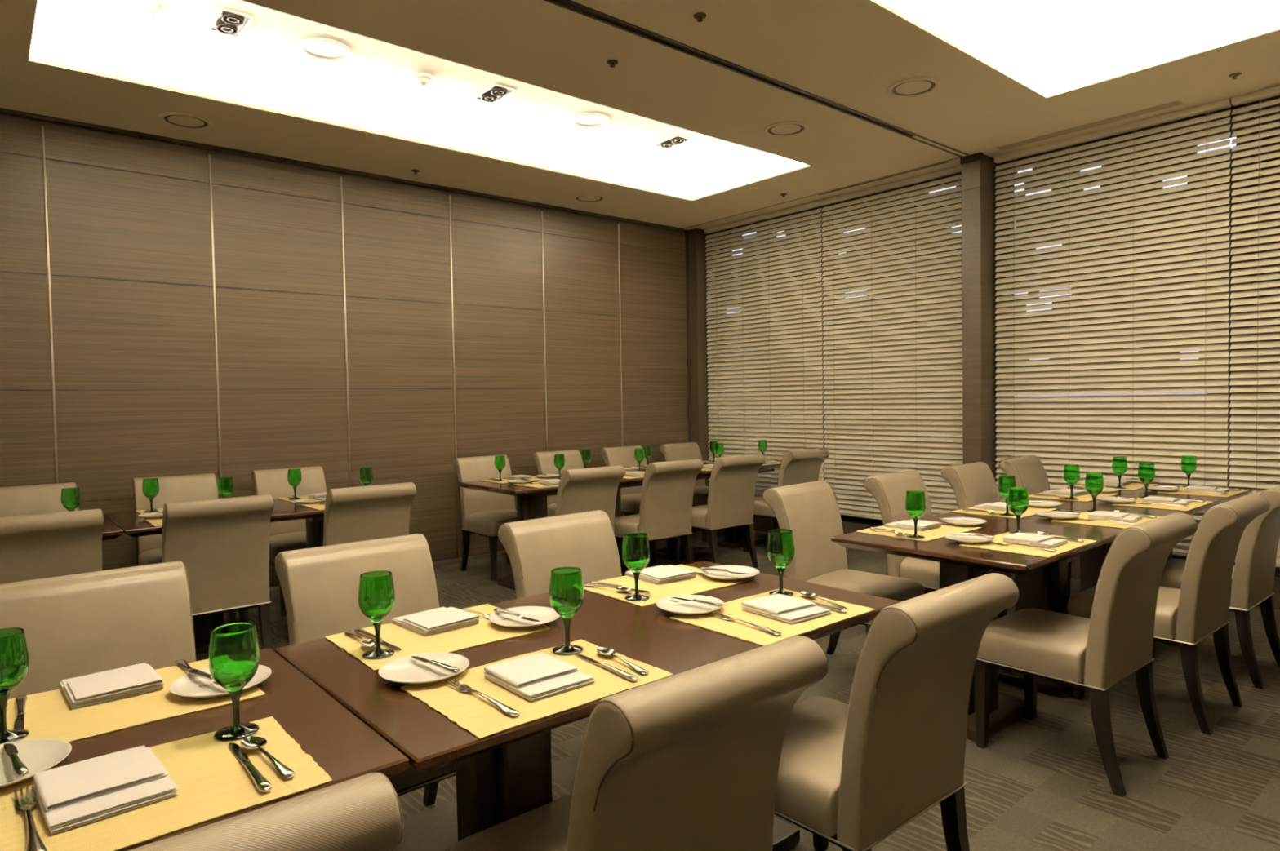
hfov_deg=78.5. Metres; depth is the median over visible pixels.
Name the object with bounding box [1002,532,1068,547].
napkin
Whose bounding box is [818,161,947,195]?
trim
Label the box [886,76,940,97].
ceiling speaker
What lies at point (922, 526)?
napkin
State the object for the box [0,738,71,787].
plate
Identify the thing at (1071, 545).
placemat
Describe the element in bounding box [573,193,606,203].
ceiling speaker
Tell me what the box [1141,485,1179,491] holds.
plate
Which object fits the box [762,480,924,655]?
dining chair
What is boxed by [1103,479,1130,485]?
napkin
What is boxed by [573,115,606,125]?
grille
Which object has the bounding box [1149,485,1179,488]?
butter knife
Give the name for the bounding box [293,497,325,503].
plate
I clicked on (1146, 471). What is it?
bowl
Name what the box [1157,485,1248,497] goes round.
placemat
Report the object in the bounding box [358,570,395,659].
goblet
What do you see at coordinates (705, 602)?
butter knife
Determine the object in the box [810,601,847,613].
table knife
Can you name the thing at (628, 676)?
table knife
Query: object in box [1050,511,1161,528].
placemat
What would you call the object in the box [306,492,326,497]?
napkin
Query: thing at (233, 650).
bowl
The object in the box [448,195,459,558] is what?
trim
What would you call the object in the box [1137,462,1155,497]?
goblet
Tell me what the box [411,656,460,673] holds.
butter knife
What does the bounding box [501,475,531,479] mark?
napkin
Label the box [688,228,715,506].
column
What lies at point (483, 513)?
dining chair
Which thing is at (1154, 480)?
plate
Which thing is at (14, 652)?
bowl
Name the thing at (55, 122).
trim
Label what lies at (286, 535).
dining chair
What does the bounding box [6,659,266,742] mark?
placemat
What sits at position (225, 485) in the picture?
goblet
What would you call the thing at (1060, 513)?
butter knife
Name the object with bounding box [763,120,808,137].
ceiling speaker
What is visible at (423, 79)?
smoke detector
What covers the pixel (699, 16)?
sprinkler
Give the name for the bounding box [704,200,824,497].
blind
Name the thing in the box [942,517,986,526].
plate
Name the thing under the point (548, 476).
plate
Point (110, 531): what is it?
dining table
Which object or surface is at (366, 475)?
goblet
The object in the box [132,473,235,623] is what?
dining chair
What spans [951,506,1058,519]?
placemat
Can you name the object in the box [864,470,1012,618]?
dining chair
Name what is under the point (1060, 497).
spoon
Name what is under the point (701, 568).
butter knife
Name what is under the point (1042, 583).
dining table
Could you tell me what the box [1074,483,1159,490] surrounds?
placemat
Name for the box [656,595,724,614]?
plate
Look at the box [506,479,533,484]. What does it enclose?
plate
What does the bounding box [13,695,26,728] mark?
table knife
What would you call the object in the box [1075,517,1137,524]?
fork
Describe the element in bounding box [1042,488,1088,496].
napkin
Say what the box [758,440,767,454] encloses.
goblet
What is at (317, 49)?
grille
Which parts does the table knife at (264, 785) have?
blade, handle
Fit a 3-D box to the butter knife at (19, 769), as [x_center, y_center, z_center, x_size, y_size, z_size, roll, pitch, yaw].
[-1.002,0.531,1.255,0.172,0.009,0.020,1,3,44]
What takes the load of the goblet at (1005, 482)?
on the placemat at (1030, 511)
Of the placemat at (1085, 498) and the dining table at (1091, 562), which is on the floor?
the dining table at (1091, 562)
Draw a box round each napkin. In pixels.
[32,745,178,834]
[59,662,164,709]
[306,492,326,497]
[391,607,479,636]
[483,653,595,702]
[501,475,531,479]
[538,479,559,484]
[625,471,644,476]
[625,564,696,585]
[703,464,713,468]
[741,594,831,624]
[764,459,778,463]
[884,520,941,531]
[973,502,1010,511]
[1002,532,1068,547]
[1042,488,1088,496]
[1087,511,1142,522]
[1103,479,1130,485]
[1142,496,1191,506]
[1185,485,1230,493]
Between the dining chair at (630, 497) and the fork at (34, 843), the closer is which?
the fork at (34, 843)
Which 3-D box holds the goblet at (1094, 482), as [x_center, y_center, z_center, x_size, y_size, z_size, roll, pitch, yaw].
[2.200,0.323,3.796,0.080,0.187,0.080,1,2,41]
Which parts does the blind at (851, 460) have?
ladder cord, rail, ladder cord, ladder cord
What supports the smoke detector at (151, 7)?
attached to the ceiling
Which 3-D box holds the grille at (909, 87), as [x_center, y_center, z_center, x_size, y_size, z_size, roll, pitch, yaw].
[1.569,-1.941,4.499,0.208,0.002,0.208,-3,2,-40]
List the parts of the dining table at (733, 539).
plate, plate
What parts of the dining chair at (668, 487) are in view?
seat, leg, seat frame, leg, edge trim, backrest, leg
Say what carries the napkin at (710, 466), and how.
on the placemat at (703, 468)
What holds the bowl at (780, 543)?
on the goblet at (780, 543)
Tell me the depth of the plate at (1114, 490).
4.49 m
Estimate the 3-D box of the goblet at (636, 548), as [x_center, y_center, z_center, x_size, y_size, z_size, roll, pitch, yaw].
[-0.011,0.410,2.283,0.080,0.187,0.080,-2,2,-21]
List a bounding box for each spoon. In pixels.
[240,736,295,778]
[344,631,375,648]
[583,583,633,592]
[596,647,648,674]
[800,591,847,609]
[869,529,906,535]
[962,510,998,515]
[1035,495,1067,498]
[1035,532,1083,540]
[1111,511,1149,515]
[1162,496,1196,500]
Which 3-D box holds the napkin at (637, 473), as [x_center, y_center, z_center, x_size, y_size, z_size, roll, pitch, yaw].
[-0.007,0.371,6.045,0.156,0.023,0.187,-3,2,-42]
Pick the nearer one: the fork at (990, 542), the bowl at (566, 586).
the bowl at (566, 586)
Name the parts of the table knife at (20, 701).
blade, handle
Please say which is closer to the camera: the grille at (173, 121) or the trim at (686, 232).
the grille at (173, 121)
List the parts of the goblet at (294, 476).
stem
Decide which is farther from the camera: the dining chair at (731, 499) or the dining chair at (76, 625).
the dining chair at (731, 499)
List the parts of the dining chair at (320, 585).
backrest, seat, seat frame, edge trim, leg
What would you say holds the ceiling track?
attached to the ceiling
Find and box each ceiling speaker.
[158,111,213,130]
[299,37,351,60]
[571,112,608,127]
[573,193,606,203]
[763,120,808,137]
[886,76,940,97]
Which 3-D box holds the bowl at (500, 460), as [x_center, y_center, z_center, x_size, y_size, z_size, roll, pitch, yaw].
[-1.028,0.276,5.758,0.080,0.109,0.080,-2,2,-25]
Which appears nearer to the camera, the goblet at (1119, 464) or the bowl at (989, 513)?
the bowl at (989, 513)
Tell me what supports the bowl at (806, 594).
on the spoon at (806, 594)
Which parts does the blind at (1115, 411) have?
ladder cord, ladder cord, ladder cord, rail, ladder cord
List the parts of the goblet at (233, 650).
stem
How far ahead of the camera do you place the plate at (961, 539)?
3.11 m
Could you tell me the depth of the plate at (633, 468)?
6.54 m
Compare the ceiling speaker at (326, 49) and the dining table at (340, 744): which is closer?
the dining table at (340, 744)
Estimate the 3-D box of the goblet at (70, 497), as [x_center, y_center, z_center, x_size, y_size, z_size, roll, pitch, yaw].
[-2.833,0.406,3.905,0.080,0.187,0.080,0,2,15]
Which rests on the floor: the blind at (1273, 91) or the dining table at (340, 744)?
the dining table at (340, 744)
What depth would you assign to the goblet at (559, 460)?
5.77 m
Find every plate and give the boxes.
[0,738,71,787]
[137,511,162,518]
[168,664,271,697]
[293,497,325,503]
[378,652,469,684]
[488,606,559,627]
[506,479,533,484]
[536,474,560,478]
[624,466,642,471]
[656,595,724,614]
[701,565,759,580]
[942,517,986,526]
[942,533,994,543]
[1028,500,1062,507]
[1034,511,1079,519]
[1083,487,1119,493]
[1096,497,1137,503]
[1127,479,1160,483]
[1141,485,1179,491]
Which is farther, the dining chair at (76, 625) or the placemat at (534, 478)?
the placemat at (534, 478)
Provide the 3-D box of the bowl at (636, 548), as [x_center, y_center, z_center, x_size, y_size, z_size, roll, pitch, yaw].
[-0.011,0.371,2.281,0.080,0.109,0.080,1,3,43]
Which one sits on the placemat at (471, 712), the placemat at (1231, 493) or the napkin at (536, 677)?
the napkin at (536, 677)
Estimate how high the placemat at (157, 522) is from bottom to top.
0.003 m
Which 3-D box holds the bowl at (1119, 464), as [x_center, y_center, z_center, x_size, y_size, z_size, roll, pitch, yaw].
[2.880,0.243,4.707,0.080,0.109,0.080,-1,2,8]
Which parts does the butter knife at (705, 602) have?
blade, handle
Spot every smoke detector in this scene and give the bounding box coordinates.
[137,0,164,16]
[413,72,433,86]
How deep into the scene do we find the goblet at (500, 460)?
5.73 m
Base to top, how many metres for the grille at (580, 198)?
0.002 m
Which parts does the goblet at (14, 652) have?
stem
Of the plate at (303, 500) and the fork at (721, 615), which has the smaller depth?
the fork at (721, 615)
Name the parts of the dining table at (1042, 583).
plate, plate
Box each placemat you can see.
[0,716,332,850]
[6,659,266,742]
[135,508,163,514]
[145,518,162,527]
[277,495,311,503]
[301,502,324,510]
[324,604,551,671]
[400,640,673,739]
[480,476,555,484]
[514,482,558,488]
[583,564,751,607]
[622,475,644,479]
[669,588,875,646]
[702,467,711,471]
[761,462,782,466]
[855,523,982,542]
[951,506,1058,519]
[959,530,1097,558]
[1028,493,1118,502]
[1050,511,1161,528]
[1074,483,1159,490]
[1111,497,1213,511]
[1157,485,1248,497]
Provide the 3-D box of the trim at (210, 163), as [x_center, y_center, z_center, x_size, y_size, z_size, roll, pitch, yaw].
[-2.895,-0.336,5.365,0.012,3.005,0.026,-3,2,-40]
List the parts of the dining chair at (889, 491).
backrest, leg, seat frame, seat, leg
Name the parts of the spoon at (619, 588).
handle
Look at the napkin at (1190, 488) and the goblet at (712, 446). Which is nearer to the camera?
the napkin at (1190, 488)
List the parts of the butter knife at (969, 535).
handle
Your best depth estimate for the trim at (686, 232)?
8.21 m
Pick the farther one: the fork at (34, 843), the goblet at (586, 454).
the goblet at (586, 454)
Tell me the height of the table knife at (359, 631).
0.009 m
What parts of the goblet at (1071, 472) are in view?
stem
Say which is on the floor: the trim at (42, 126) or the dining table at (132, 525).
the dining table at (132, 525)
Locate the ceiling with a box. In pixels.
[0,0,1279,230]
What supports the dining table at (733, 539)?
on the floor
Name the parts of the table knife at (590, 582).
handle, blade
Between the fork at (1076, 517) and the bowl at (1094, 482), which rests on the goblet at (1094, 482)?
the bowl at (1094, 482)
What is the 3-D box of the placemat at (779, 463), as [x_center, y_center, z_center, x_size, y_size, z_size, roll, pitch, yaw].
[1.111,0.334,7.011,0.464,0.003,0.332,-3,2,-40]
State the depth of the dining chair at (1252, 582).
3.51 m
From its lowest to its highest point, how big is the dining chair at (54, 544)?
0.890 m
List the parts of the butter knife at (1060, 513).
handle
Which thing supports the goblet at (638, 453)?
on the dining table at (531, 502)
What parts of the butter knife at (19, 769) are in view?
blade, handle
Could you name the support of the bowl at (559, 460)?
on the goblet at (559, 460)
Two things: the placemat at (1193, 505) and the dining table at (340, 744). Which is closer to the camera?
the dining table at (340, 744)
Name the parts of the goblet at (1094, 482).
stem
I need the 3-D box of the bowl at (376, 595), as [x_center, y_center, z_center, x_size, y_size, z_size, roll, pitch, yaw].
[-0.607,0.396,1.808,0.080,0.109,0.080,-1,2,-8]
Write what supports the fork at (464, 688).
on the placemat at (471, 712)
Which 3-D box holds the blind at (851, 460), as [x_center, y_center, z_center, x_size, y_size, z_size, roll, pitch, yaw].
[2.118,-0.605,6.569,0.050,2.823,1.404,-3,2,-40]
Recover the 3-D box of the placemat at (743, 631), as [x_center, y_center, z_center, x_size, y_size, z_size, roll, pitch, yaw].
[0.358,0.505,2.104,0.464,0.003,0.332,-3,2,-40]
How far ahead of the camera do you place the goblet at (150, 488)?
4.33 m
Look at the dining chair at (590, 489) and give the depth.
5.07 m
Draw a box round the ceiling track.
[543,0,968,157]
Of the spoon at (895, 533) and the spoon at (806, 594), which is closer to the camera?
the spoon at (806, 594)
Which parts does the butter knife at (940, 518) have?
handle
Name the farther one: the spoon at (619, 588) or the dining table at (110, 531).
the dining table at (110, 531)
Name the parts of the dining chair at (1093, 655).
leg, leg, seat, seat frame, edge trim, leg, backrest, leg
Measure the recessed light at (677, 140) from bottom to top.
0.016 m
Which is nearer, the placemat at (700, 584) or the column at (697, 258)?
the placemat at (700, 584)
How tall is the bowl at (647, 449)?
0.109 m
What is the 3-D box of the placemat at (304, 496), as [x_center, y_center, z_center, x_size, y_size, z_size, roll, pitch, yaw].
[-2.003,0.453,4.966,0.464,0.003,0.332,-3,2,-41]
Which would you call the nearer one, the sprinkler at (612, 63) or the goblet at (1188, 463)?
the sprinkler at (612, 63)
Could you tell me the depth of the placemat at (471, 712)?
1.55 m
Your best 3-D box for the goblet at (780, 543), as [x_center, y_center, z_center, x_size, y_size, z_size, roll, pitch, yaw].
[0.414,0.402,2.303,0.080,0.187,0.080,-1,2,-8]
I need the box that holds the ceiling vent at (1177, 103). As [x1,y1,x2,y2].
[995,100,1182,150]
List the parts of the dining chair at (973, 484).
backrest, leg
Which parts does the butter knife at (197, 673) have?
handle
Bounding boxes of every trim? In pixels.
[0,107,683,231]
[41,125,58,483]
[54,121,679,231]
[208,154,222,498]
[340,176,351,487]
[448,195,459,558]
[541,210,547,452]
[556,0,913,136]
[617,223,624,515]
[683,157,959,229]
[684,230,693,506]
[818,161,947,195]
[960,152,982,164]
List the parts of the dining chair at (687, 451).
backrest, seat, leg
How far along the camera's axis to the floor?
2.80 m
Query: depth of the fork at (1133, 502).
3.94 m
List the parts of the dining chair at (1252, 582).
seat, leg, edge trim, backrest, leg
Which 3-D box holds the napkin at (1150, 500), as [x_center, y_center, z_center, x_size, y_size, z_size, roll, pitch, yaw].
[2.726,0.388,4.055,0.156,0.023,0.187,-3,3,-43]
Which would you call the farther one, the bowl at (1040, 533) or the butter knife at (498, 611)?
the bowl at (1040, 533)
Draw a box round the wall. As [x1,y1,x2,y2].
[0,113,688,587]
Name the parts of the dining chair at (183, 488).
seat, backrest, leg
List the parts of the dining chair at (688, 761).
seat, backrest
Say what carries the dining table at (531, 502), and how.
on the floor
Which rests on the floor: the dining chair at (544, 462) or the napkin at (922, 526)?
the dining chair at (544, 462)
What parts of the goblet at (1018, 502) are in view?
stem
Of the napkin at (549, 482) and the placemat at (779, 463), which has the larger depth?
the placemat at (779, 463)
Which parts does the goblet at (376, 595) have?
stem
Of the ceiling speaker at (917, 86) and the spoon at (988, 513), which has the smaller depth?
the spoon at (988, 513)
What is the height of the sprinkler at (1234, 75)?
0.023 m
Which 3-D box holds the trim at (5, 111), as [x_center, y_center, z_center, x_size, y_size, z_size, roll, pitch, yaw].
[-2.329,-1.912,5.785,7.260,0.032,0.035,-3,2,-40]
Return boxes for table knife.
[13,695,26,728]
[228,742,272,792]
[354,628,401,650]
[575,653,638,681]
[589,581,650,592]
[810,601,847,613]
[869,527,911,535]
[962,508,1002,514]
[1033,493,1056,497]
[1053,536,1084,542]
[1129,514,1157,518]
[1179,498,1205,502]
[1222,488,1241,490]
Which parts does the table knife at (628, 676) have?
blade, handle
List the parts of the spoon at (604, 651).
handle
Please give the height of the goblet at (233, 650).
0.187 m
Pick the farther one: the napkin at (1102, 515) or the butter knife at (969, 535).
the napkin at (1102, 515)
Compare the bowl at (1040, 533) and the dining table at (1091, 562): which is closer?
the bowl at (1040, 533)
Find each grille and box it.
[167,115,204,127]
[303,40,347,58]
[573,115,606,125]
[577,195,600,201]
[770,124,800,134]
[895,80,931,94]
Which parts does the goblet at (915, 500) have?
stem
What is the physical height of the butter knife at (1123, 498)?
0.009 m
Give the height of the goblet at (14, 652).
0.187 m
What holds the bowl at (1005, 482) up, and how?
on the goblet at (1005, 482)
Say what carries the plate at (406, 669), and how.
on the dining table at (501, 777)
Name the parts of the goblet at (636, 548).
stem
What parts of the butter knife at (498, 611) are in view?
handle, blade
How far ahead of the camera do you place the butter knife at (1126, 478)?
4.99 m
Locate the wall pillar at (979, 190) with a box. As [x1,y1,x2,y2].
[961,154,1002,485]
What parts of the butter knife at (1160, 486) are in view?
handle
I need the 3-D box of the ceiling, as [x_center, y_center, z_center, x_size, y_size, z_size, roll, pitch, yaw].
[0.159,-1.981,3.157,7.860,0.210,7.460,-3,2,-40]
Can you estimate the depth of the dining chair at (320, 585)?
2.35 m
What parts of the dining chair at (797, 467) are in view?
leg, seat, seat frame, leg, backrest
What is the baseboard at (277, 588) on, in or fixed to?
attached to the wall
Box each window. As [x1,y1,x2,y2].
[713,172,962,524]
[1001,95,1279,573]
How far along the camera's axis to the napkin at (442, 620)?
2.02 m
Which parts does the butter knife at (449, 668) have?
blade, handle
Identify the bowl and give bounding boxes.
[0,627,29,697]
[142,478,159,498]
[208,622,259,691]
[240,736,266,750]
[287,468,302,487]
[358,570,395,622]
[360,640,375,648]
[494,455,505,471]
[549,567,583,618]
[554,453,564,469]
[596,647,616,656]
[615,586,633,592]
[622,532,649,573]
[634,448,644,462]
[642,445,652,458]
[709,441,717,453]
[767,528,794,568]
[800,591,817,597]
[893,532,906,535]
[905,490,925,518]
[986,511,998,515]
[998,475,1016,499]
[1007,487,1029,515]
[1035,532,1050,535]
[1063,464,1079,484]
[1084,472,1103,496]
[1111,457,1127,475]
[1137,462,1155,484]
[1180,455,1196,474]
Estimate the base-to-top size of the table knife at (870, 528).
0.009 m
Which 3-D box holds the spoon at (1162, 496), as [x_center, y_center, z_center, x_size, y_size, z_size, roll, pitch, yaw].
[2.872,0.388,4.149,0.037,0.010,0.191,-2,2,-32]
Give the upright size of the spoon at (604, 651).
0.010 m
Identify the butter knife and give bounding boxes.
[3,743,28,777]
[185,668,218,685]
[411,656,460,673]
[493,608,540,622]
[671,597,722,607]
[700,567,750,574]
[939,517,977,521]
[948,533,994,537]
[1029,501,1057,503]
[1038,511,1079,515]
[1099,497,1137,499]
[1125,478,1139,479]
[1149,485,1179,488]
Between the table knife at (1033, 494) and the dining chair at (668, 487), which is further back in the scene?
the dining chair at (668, 487)
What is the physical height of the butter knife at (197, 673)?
0.009 m
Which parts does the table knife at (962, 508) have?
handle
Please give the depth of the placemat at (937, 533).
3.33 m
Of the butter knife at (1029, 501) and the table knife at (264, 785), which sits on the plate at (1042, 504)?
the butter knife at (1029, 501)
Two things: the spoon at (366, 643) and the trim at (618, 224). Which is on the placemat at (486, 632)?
the spoon at (366, 643)
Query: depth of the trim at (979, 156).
5.78 m
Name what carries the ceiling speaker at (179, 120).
attached to the ceiling
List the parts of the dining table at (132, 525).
plate, plate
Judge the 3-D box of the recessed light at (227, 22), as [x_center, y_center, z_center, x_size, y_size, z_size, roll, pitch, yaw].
[-2.090,-2.046,3.998,0.150,0.016,0.280,-3,2,-40]
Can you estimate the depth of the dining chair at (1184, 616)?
3.08 m
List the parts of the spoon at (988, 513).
handle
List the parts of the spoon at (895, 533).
handle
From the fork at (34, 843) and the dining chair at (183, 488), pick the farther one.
the dining chair at (183, 488)
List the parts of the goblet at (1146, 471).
stem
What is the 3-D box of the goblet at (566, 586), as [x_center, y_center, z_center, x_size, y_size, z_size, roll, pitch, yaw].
[-0.169,0.428,1.816,0.080,0.187,0.080,-2,2,-31]
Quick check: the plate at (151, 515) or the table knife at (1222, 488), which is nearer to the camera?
the plate at (151, 515)
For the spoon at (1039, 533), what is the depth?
3.15 m
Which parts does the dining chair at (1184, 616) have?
leg, seat, seat frame, edge trim, leg, backrest, leg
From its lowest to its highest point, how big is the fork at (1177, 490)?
0.009 m
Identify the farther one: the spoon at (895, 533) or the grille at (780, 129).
the grille at (780, 129)
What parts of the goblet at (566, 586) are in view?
stem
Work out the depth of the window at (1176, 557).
5.20 m
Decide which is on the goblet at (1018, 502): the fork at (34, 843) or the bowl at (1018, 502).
the bowl at (1018, 502)
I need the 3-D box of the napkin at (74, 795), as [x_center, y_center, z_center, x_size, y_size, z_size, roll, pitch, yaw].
[-0.807,0.541,1.181,0.156,0.023,0.187,-3,3,-43]
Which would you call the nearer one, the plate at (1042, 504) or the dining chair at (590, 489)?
the plate at (1042, 504)
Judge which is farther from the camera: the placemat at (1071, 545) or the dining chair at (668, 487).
the dining chair at (668, 487)
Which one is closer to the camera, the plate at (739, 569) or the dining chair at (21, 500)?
the plate at (739, 569)
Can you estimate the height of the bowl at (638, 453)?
0.109 m
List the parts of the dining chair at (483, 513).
leg, edge trim, seat frame, backrest, seat, leg, leg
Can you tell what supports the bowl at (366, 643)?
on the spoon at (366, 643)
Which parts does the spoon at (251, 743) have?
handle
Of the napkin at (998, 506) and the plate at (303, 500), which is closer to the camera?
the napkin at (998, 506)
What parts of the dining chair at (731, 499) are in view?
leg, seat, leg, seat frame, edge trim, backrest, leg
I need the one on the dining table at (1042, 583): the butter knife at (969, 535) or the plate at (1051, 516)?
the plate at (1051, 516)
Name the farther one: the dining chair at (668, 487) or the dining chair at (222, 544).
the dining chair at (668, 487)
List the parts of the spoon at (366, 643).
handle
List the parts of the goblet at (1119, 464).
stem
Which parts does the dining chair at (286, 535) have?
leg, seat, backrest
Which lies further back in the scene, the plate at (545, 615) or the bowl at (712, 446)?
the bowl at (712, 446)
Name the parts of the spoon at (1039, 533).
handle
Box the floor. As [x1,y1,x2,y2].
[195,528,1279,850]
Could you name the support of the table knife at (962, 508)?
on the placemat at (1030, 511)
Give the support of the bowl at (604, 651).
on the spoon at (604, 651)
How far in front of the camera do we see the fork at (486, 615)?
2.13 m
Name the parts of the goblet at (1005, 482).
stem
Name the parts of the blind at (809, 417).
ladder cord, ladder cord, ladder cord, ladder cord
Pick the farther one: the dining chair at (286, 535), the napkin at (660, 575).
the dining chair at (286, 535)
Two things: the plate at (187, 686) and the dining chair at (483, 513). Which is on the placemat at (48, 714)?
the plate at (187, 686)
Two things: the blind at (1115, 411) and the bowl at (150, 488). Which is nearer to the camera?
the bowl at (150, 488)
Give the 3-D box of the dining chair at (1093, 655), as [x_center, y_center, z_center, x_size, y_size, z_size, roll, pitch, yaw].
[1.592,0.757,2.852,0.478,0.890,0.616,-2,2,-39]
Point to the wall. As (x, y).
(130, 226)
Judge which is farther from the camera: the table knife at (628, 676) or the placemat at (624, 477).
the placemat at (624, 477)
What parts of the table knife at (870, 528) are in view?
handle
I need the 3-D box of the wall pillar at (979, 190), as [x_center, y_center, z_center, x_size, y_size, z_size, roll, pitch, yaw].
[2.618,-0.461,5.966,0.384,3.088,0.143,-3,2,-40]
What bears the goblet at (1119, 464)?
on the placemat at (1131, 486)
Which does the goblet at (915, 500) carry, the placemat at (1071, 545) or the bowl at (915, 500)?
the bowl at (915, 500)
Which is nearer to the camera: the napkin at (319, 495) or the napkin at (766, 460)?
the napkin at (319, 495)
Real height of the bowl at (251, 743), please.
0.010 m
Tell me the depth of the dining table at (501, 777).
1.77 m
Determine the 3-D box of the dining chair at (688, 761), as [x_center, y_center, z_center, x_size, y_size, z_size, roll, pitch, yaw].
[-0.030,0.828,1.483,0.478,0.890,0.616,-3,2,-40]
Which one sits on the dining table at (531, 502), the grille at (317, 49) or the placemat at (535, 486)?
the placemat at (535, 486)
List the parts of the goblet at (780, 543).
stem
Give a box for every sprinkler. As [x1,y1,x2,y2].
[411,169,419,174]
[606,59,617,67]
[693,12,706,22]
[1228,72,1241,79]
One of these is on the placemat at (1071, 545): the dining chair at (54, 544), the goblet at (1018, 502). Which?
the goblet at (1018, 502)
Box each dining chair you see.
[0,482,78,517]
[0,509,103,584]
[0,560,195,699]
[128,773,403,850]
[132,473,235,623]
[162,494,274,649]
[251,466,326,616]
[275,533,456,806]
[323,482,416,546]
[449,635,827,850]
[453,454,516,581]
[497,510,622,599]
[532,449,584,517]
[555,465,625,531]
[600,445,646,514]
[613,459,703,568]
[659,442,709,542]
[674,453,765,568]
[742,448,829,551]
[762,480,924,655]
[774,573,1018,850]
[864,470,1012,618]
[940,462,1075,614]
[973,512,1197,797]
[999,455,1050,495]
[1067,494,1270,735]
[1160,485,1279,688]
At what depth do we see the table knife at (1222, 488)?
4.51 m
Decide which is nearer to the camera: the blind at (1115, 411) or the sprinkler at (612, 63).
the sprinkler at (612, 63)
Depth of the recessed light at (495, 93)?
4.96 m
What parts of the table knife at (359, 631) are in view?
handle, blade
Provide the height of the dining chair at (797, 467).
0.890 m
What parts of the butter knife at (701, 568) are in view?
handle, blade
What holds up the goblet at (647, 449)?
on the placemat
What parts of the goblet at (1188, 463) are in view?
stem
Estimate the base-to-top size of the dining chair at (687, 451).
0.890 m
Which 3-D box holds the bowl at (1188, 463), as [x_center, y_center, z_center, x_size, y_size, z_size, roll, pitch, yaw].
[3.289,0.237,4.698,0.080,0.109,0.080,1,2,40]
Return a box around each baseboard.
[269,551,506,591]
[753,515,1279,610]
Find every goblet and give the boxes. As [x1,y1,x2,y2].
[0,627,29,744]
[61,487,80,511]
[142,478,159,513]
[208,622,259,740]
[217,476,233,498]
[287,468,302,500]
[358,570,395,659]
[359,467,373,486]
[494,455,505,481]
[549,567,583,654]
[554,453,564,479]
[582,449,591,468]
[622,532,649,601]
[634,448,644,471]
[642,445,652,468]
[709,441,717,462]
[715,443,724,457]
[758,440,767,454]
[767,528,794,596]
[905,490,925,538]
[998,475,1016,516]
[1007,487,1029,533]
[1063,464,1079,500]
[1084,472,1103,512]
[1111,457,1127,488]
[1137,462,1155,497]
[1180,455,1196,487]
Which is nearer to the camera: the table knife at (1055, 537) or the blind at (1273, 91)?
the table knife at (1055, 537)
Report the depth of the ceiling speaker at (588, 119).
5.46 m
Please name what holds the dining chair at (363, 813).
on the floor
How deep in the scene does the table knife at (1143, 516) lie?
3.59 m
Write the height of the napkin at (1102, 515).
0.023 m
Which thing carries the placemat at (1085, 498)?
on the dining table at (1091, 562)
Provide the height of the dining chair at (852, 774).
0.890 m
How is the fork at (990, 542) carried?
on the placemat at (1071, 545)
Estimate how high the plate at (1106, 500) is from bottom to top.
0.018 m
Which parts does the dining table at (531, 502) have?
plate, plate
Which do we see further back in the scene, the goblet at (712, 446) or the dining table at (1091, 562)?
the goblet at (712, 446)
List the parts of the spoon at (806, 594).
handle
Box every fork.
[14,786,46,850]
[174,659,213,687]
[445,606,509,620]
[447,678,519,716]
[650,566,712,575]
[711,611,781,635]
[988,541,1056,551]
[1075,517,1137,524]
[1133,502,1189,507]
[1177,489,1228,494]
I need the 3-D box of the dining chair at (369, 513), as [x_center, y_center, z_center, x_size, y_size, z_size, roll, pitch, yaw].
[-1.583,0.761,4.394,0.478,0.890,0.616,-2,2,-39]
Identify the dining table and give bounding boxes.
[30,648,408,850]
[102,515,124,540]
[104,498,412,655]
[275,560,901,850]
[458,471,644,590]
[635,460,781,560]
[831,508,1123,741]
[1001,483,1252,592]
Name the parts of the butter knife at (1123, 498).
handle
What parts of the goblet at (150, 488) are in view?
stem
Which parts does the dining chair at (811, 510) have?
backrest, leg, seat, leg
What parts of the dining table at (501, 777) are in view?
plate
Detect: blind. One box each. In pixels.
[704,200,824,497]
[820,164,963,519]
[994,97,1231,556]
[1228,85,1279,567]
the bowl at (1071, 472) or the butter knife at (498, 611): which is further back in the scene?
the bowl at (1071, 472)
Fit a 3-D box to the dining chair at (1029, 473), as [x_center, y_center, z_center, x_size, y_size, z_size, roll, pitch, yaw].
[2.766,0.662,5.151,0.478,0.890,0.616,-3,3,-43]
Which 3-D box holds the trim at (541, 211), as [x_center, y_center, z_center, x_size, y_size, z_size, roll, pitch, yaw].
[-0.860,-0.426,7.091,0.012,3.005,0.026,-3,2,-40]
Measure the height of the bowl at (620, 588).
0.010 m
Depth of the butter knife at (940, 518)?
3.49 m
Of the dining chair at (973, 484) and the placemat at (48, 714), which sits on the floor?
the dining chair at (973, 484)
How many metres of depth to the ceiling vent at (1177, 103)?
5.18 m
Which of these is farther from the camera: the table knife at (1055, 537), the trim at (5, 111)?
the trim at (5, 111)
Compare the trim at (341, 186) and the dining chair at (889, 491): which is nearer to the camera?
the dining chair at (889, 491)
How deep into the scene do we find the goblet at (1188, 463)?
4.67 m
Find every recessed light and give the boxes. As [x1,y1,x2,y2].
[207,7,253,38]
[472,84,515,104]
[653,134,692,149]
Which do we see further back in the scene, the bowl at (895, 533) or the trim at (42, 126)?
the trim at (42, 126)
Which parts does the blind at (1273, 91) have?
ladder cord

